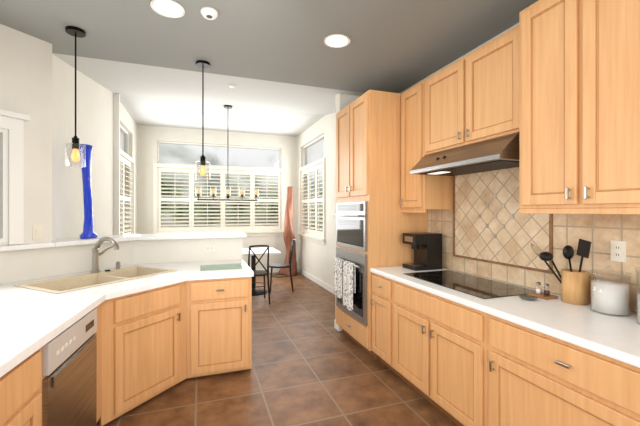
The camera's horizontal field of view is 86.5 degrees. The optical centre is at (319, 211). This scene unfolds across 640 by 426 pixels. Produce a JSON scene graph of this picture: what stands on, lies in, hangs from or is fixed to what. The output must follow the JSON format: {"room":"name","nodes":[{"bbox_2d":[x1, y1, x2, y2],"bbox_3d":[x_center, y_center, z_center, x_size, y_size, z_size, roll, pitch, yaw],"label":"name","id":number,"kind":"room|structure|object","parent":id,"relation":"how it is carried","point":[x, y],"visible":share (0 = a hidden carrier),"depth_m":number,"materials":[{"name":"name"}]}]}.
{"room":"kitchen","nodes":[
{"label":"kitchen","id":0,"kind":"room"},
{"bbox_2d":[0,24,51,284],"bbox_3d":[-2.685,-0.265,2.062,0.120,3.450,1.799,0,0,26],"label":"wall","id":1,"kind":"structure","parent":0,"point":[26,74],"depth_m":2.72,"materials":[{"name":"paint"}]},
{"bbox_2d":[0,109,29,244],"bbox_3d":[-2.617,-0.247,2.146,0.170,1.005,1.240,0,0,26],"label":"window","id":2,"kind":"structure","parent":1,"relation":"in","point":[11,178],"depth_m":2.58,"materials":[{"name":"white wood"}]},
{"bbox_2d":[32,225,42,239],"bbox_3d":[-2.281,0.170,2.750,0.013,0.116,0.072,0,0,26],"label":"light switch","id":3,"kind":"object","parent":1,"relation":"attached to","point":[37,231],"visible":1,"depth_m":2.75,"materials":[{"name":"beige plastic"}]},
{"bbox_2d":[52,54,136,239],"bbox_3d":[-3.173,-0.265,5.022,0.150,3.450,4.719,0,0,-19],"label":"wall","id":4,"kind":"structure","parent":0,"point":[95,115],"depth_m":3.79,"materials":[{"name":"paint"}]},
{"bbox_2d":[114,93,119,234],"bbox_3d":[-3.129,-0.174,5.237,0.074,3.269,0.058,0,0,-19],"label":"trim","id":5,"kind":"structure","parent":4,"relation":"attached to","point":[116,164],"depth_m":5.21,"materials":[{"name":"white"}]},
{"bbox_2d":[120,125,134,234],"bbox_3d":[-3.477,-0.440,5.974,0.210,2.140,1.600,0,0,-19],"label":"nook window","id":6,"kind":"structure","parent":4,"relation":"in","point":[127,199],"depth_m":6.45,"materials":[{"name":"white wood"}]},
{"bbox_2d":[52,238,242,276],"bbox_3d":[-1.623,0.881,3.405,1.709,1.158,0.639,0,0,-19],"label":"wall","id":7,"kind":"structure","parent":0,"point":[66,260],"depth_m":3.54,"materials":[{"name":"paint"}]},
{"bbox_2d":[0,232,246,251],"bbox_3d":[-1.942,0.280,2.808,2.797,0.040,2.052,0,0,-19],"label":"trim","id":8,"kind":"structure","parent":7,"relation":"on","point":[61,242],"depth_m":3.48,"materials":[{"name":"white stone"}]},
{"bbox_2d":[79,144,97,238],"bbox_3d":[-2.204,-0.183,3.218,0.155,0.885,0.195,0,0,-19],"label":"vase","id":9,"kind":"object","parent":8,"relation":"on","point":[88,230],"visible":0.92,"depth_m":3.20,"materials":[{"name":"blue glass"}]},
{"bbox_2d":[204,245,214,251],"bbox_3d":[-1.216,0.410,3.754,0.116,0.072,0.010,0,0,-19],"label":"outlet","id":10,"kind":"object","parent":7,"relation":"attached to","point":[208,248],"visible":1,"depth_m":3.75,"materials":[{"name":"beige plastic"}]},
{"bbox_2d":[137,125,296,268],"bbox_3d":[-2.220,-0.265,7.779,3.480,3.450,0.150,0,0,-19],"label":"wall","id":11,"kind":"structure","parent":0,"point":[148,137],"depth_m":7.66,"materials":[{"name":"paint"}]},
{"bbox_2d":[153,141,284,235],"bbox_3d":[-2.215,-0.465,7.749,2.890,2.090,0.210,0,0,-19],"label":"window","id":12,"kind":"structure","parent":11,"relation":"in","point":[222,171],"depth_m":7.72,"materials":[{"name":"white wood"}]},
{"bbox_2d":[256,268,280,272],"bbox_3d":[-2.191,1.410,7.701,3.420,0.100,0.015,0,0,-19],"label":"baseboard","id":13,"kind":"structure","parent":11,"relation":"attached to","point":[274,269],"depth_m":8.08,"materials":[{"name":"white wood"}]},
{"bbox_2d":[0,0,537,136],"bbox_3d":[-1.167,-1.745,2.982,4.980,0.690,9.900,0,0,-19],"label":"ceiling","id":14,"kind":"structure","parent":0,"point":[396,46],"depth_m":2.93,"materials":[{"name":"grey paint"}]},
{"bbox_2d":[65,26,85,166],"bbox_3d":[-1.891,-0.872,2.631,0.130,1.054,0.130,0,0,-19],"label":"pendant light","id":15,"kind":"object","parent":14,"relation":"hanging from","point":[75,32],"visible":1,"depth_m":2.63,"materials":[{"name":"brown metal"}]},
{"bbox_2d":[150,0,184,17],"bbox_3d":[-1.048,-1.397,2.345,0.220,0.006,0.220,0,0,-19],"label":"recessed light","id":16,"kind":"object","parent":14,"relation":"in","point":[170,8],"visible":1,"depth_m":2.34,"materials":[{"name":"white plastic"}]},
{"bbox_2d":[196,60,209,179],"bbox_3d":[-1.107,-0.847,3.215,0.130,1.104,0.130,0,0,-19],"label":"pendant light","id":17,"kind":"object","parent":14,"relation":"hanging from","point":[203,64],"visible":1,"depth_m":3.21,"materials":[{"name":"brown metal"}]},
{"bbox_2d":[200,7,217,19],"bbox_3d":[-0.777,-1.381,2.387,0.120,0.036,0.120,0,0,-19],"label":"smoke detector","id":18,"kind":"object","parent":14,"relation":"attached to","point":[209,13],"visible":1,"depth_m":2.36,"materials":[{"name":"white plastic"}]},
{"bbox_2d":[195,105,258,200],"bbox_3d":[-1.585,-0.995,5.856,1.058,1.629,0.140,0,0,-19],"label":"chandelier","id":19,"kind":"object","parent":14,"relation":"hanging from","point":[198,191],"visible":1,"depth_m":5.83,"materials":[{"name":"brown metal"}]},
{"bbox_2d":[324,34,349,47],"bbox_3d":[0.140,-1.397,2.795,0.220,0.006,0.220,0,0,-19],"label":"recessed light","id":20,"kind":"object","parent":14,"relation":"in","point":[337,40],"visible":1,"depth_m":2.79,"materials":[{"name":"white plastic"}]},
{"bbox_2d":[97,272,456,425],"bbox_3d":[-1.167,1.500,2.982,4.980,0.080,9.900,0,0,-19],"label":"floor","id":21,"kind":"structure","parent":0,"point":[312,365],"depth_m":2.83,"materials":[{"name":"tile"}]},
{"bbox_2d":[0,377,3,425],"bbox_3d":[-1.317,1.026,0.799,0.641,0.868,0.535,0,0,-19],"label":"base cabinet","id":22,"kind":"object","parent":21,"relation":"on","point":[1,378],"depth_m":1.23,"materials":[{"name":"brown wood"}]},
{"bbox_2d":[2,343,47,425],"bbox_3d":[-1.450,1.026,1.179,0.641,0.868,0.575,0,0,-19],"label":"base cabinet","id":23,"kind":"object","parent":21,"relation":"on","point":[26,384],"depth_m":1.40,"materials":[{"name":"brown wood"}]},
{"bbox_2d":[48,302,103,425],"bbox_3d":[-1.592,1.026,1.751,0.623,0.868,0.677,0,0,-19],"label":"dishwasher","id":24,"kind":"object","parent":21,"relation":"on","point":[75,355],"depth_m":1.86,"materials":[{"name":"silver metal"}]},
{"bbox_2d":[104,281,187,424],"bbox_3d":[-1.305,1.026,2.586,0.523,0.868,0.523,0,0,-19],"label":"base cabinet","id":25,"kind":"object","parent":21,"relation":"on","point":[106,361],"depth_m":2.52,"materials":[{"name":"brown wood"}]},
{"bbox_2d":[0,264,135,376],"bbox_3d":[-1.655,0.570,1.669,0.840,0.040,3.647,0,0,-19],"label":"countertop","id":26,"kind":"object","parent":25,"relation":"on","point":[32,321],"depth_m":1.83,"materials":[{"name":"white stone"}]},
{"bbox_2d":[13,266,176,293],"bbox_3d":[-1.788,0.648,2.817,0.580,0.212,0.980,0,0,26],"label":"sink","id":27,"kind":"object","parent":26,"relation":"in","point":[70,283],"visible":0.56,"depth_m":2.85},
{"bbox_2d":[91,237,119,272],"bbox_3d":[-1.880,0.381,3.003,0.260,0.322,0.396,0,0,-19],"label":"faucet","id":28,"kind":"object","parent":27,"relation":"on","point":[96,253],"visible":1,"depth_m":2.98,"materials":[{"name":"silver metal"}]},
{"bbox_2d":[104,259,253,298],"bbox_3d":[-1.149,0.570,3.065,1.042,0.040,1.349,0,0,-19],"label":"countertop","id":29,"kind":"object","parent":25,"relation":"on","point":[186,271],"depth_m":2.95,"materials":[{"name":"white stone"}]},
{"bbox_2d":[200,263,243,270],"bbox_3d":[-0.961,0.545,3.330,0.400,0.006,0.320,0,0,-19],"label":"board","id":30,"kind":"object","parent":29,"relation":"on","point":[225,267],"visible":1,"depth_m":3.32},
{"bbox_2d":[188,277,251,378],"bbox_3d":[-0.977,1.026,3.271,0.550,0.868,0.620,0,0,-19],"label":"base cabinet","id":31,"kind":"object","parent":21,"relation":"on","point":[219,310],"depth_m":2.98,"materials":[{"name":"brown wood"}]},
{"bbox_2d":[248,245,269,303],"bbox_3d":[-1.014,0.991,5.467,0.410,0.941,0.507,0,0,-19],"label":"chair","id":32,"kind":"object","parent":21,"relation":"on","point":[264,273],"visible":0.71,"depth_m":5.34,"materials":[{"name":"black metal"}]},
{"bbox_2d":[243,248,280,295],"bbox_3d":[-1.194,1.085,6.100,0.840,0.750,0.840,0,0,-19],"label":"bistro table","id":33,"kind":"object","parent":21,"relation":"on","point":[255,290],"visible":0.67,"depth_m":6.06,"materials":[{"name":"white"}]},
{"bbox_2d":[269,239,295,292],"bbox_3d":[-0.701,0.991,6.279,0.513,0.941,0.434,0,0,-19],"label":"chair","id":34,"kind":"object","parent":21,"relation":"on","point":[279,265],"visible":0.98,"depth_m":6.14,"materials":[{"name":"black metal"}]},
{"bbox_2d":[278,187,296,276],"bbox_3d":[-0.703,0.450,7.808,0.451,2.020,0.474,0,0,-19],"label":"driftwood sculpture","id":35,"kind":"object","parent":21,"relation":"on","point":[288,237],"visible":0.88,"depth_m":7.73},
{"bbox_2d":[333,90,427,359],"bbox_3d":[0.622,0.140,3.798,0.758,2.640,0.848,0,0,-19],"label":"tall cabinet","id":36,"kind":"object","parent":21,"relation":"on","point":[373,223],"visible":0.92,"depth_m":3.40,"materials":[{"name":"brown wood"}]},
{"bbox_2d":[334,257,355,310],"bbox_3d":[0.261,0.784,3.707,0.042,0.492,0.500,0,0,-19],"label":"towel","id":37,"kind":"object","parent":36,"relation":"attached to","point":[345,274],"visible":0.98,"depth_m":3.63,"materials":[{"name":"white fabric"}]},
{"bbox_2d":[371,273,390,369],"bbox_3d":[0.869,1.026,3.226,0.672,0.868,0.390,0,0,-19],"label":"base cabinet","id":38,"kind":"object","parent":21,"relation":"on","point":[381,286],"depth_m":3.11,"materials":[{"name":"brown wood"}]},
{"bbox_2d":[391,279,482,425],"bbox_3d":[1.103,1.026,2.561,0.672,0.868,1.020,0,0,-19],"label":"base cabinet","id":39,"kind":"object","parent":21,"relation":"on","point":[457,364],"depth_m":2.35,"materials":[{"name":"brown wood"}]},
{"bbox_2d":[483,312,639,425],"bbox_3d":[1.425,1.026,1.646,0.672,0.868,0.920,0,0,-19],"label":"base cabinet","id":40,"kind":"object","parent":21,"relation":"on","point":[531,377],"depth_m":1.61,"materials":[{"name":"brown wood"}]},
{"bbox_2d":[370,266,639,367],"bbox_3d":[1.292,0.570,2.018,0.677,0.040,2.948,0,0,-19],"label":"countertop","id":41,"kind":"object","parent":40,"relation":"on","point":[616,337],"visible":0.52,"depth_m":1.76,"materials":[{"name":"white stone"}]},
{"bbox_2d":[403,232,441,270],"bbox_3d":[0.979,0.381,3.266,0.303,0.335,0.210,0,0,-19],"label":"coffee maker","id":42,"kind":"object","parent":41,"relation":"on","point":[426,247],"visible":1,"depth_m":3.19,"materials":[{"name":"black plastic"}]},
{"bbox_2d":[403,270,535,298],"bbox_3d":[1.110,0.546,2.628,0.500,0.005,0.900,0,0,-19],"label":"cooktop","id":43,"kind":"object","parent":41,"relation":"on","point":[480,287],"visible":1,"depth_m":2.52,"materials":[{"name":"black glass"}]},
{"bbox_2d":[519,295,537,299],"bbox_3d":[1.299,0.541,2.122,0.104,0.014,0.104,0,0,-19],"label":"spoon rest","id":44,"kind":"object","parent":41,"relation":"on","point":[527,297],"visible":1,"depth_m":2.13,"materials":[{"name":"grey"}]},
{"bbox_2d":[529,282,557,299],"bbox_3d":[1.428,0.503,2.178,0.100,0.090,0.120,0,0,-19],"label":"shakers","id":45,"kind":"object","parent":41,"relation":"on","point":[545,295],"visible":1,"depth_m":2.15,"materials":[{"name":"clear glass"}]},
{"bbox_2d":[531,239,591,304],"bbox_3d":[1.479,0.355,2.103,0.195,0.388,0.369,0,0,-19],"label":"utensil crock","id":46,"kind":"object","parent":41,"relation":"on","point":[574,286],"visible":1,"depth_m":2.00,"materials":[{"name":"brown wood"}]},
{"bbox_2d":[590,266,631,316],"bbox_3d":[1.575,0.423,1.848,0.174,0.251,0.174,0,0,-19],"label":"flour canister","id":47,"kind":"object","parent":41,"relation":"on","point":[609,297],"visible":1,"depth_m":1.79,"materials":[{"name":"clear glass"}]},
{"bbox_2d":[635,267,639,323],"bbox_3d":[1.636,0.398,1.615,0.204,0.301,0.204,0,0,-19],"label":"canister","id":48,"kind":"object","parent":41,"relation":"on","point":[638,307],"visible":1,"depth_m":1.66,"materials":[{"name":"clear glass"}]},
{"bbox_2d":[335,93,359,330],"bbox_3d":[0.513,-0.265,4.305,0.628,3.450,0.140,0,0,-19],"label":"wall","id":49,"kind":"structure","parent":0,"point":[342,101],"depth_m":4.20,"materials":[{"name":"paint"}]},
{"bbox_2d":[297,23,634,312],"bbox_3d":[1.086,-0.265,3.855,0.150,3.450,9.750,0,0,-19],"label":"wall","id":50,"kind":"structure","parent":0,"point":[315,259],"depth_m":6.42,"materials":[{"name":"paint"}]},
{"bbox_2d":[297,135,325,243],"bbox_3d":[-0.146,-0.440,7.264,0.210,2.140,1.780,0,0,-19],"label":"window","id":51,"kind":"structure","parent":50,"relation":"in","point":[315,166],"depth_m":7.25,"materials":[{"name":"white wood"}]},
{"bbox_2d":[297,267,334,294],"bbox_3d":[0.107,1.410,6.382,0.015,0.100,4.029,0,0,-19],"label":"baseboard","id":52,"kind":"structure","parent":50,"relation":"attached to","point":[320,283],"depth_m":6.84,"materials":[{"name":"white wood"}]},
{"bbox_2d":[400,80,452,212],"bbox_3d":[1.008,-0.583,3.280,0.373,1.195,0.378,0,0,-19],"label":"upper cabinet","id":53,"kind":"object","parent":50,"relation":"attached to","point":[421,193],"visible":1,"depth_m":3.15,"materials":[{"name":"brown wood"}]},
{"bbox_2d":[410,132,518,175],"bbox_3d":[1.179,-0.408,2.630,0.482,0.183,0.954,0,0,-19],"label":"range hood","id":54,"kind":"object","parent":50,"relation":"attached to","point":[499,153],"visible":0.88,"depth_m":2.44,"materials":[{"name":"silver metal"}]},
{"bbox_2d":[425,25,518,154],"bbox_3d":[1.241,-0.841,2.620,0.373,0.678,1.018,0,0,-19],"label":"upper cabinet","id":55,"kind":"object","parent":50,"relation":"attached to","point":[472,97],"visible":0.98,"depth_m":2.47,"materials":[{"name":"brown wood"}]},
{"bbox_2d":[428,167,639,312],"bbox_3d":[1.602,0.104,2.127,0.023,0.888,2.948,0,0,-19],"label":"backsplash","id":56,"kind":"structure","parent":50,"relation":"attached to","point":[484,227],"depth_m":2.53,"materials":[{"name":"tile"}]},
{"bbox_2d":[611,240,625,261],"bbox_3d":[1.674,0.225,1.909,0.010,0.116,0.072,0,0,-19],"label":"outlet","id":57,"kind":"object","parent":56,"relation":"attached to","point":[618,251],"visible":1,"depth_m":1.90,"materials":[{"name":"beige plastic"}]},
{"bbox_2d":[519,0,639,211],"bbox_3d":[1.509,-0.613,1.791,0.417,1.194,0.720,0,0,-19],"label":"upper cabinet","id":58,"kind":"object","parent":50,"relation":"attached to","point":[579,106],"depth_m":1.74,"materials":[{"name":"brown wood"}]},
{"label":"outside","id":59,"kind":"structure","parent":0,"visible":0},
{"bbox_2d":[120,133,323,230],"bbox_3d":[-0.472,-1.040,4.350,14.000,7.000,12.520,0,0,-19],"label":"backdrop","id":60,"kind":"structure","parent":59,"point":[223,153],"depth_m":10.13,"materials":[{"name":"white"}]}
]}

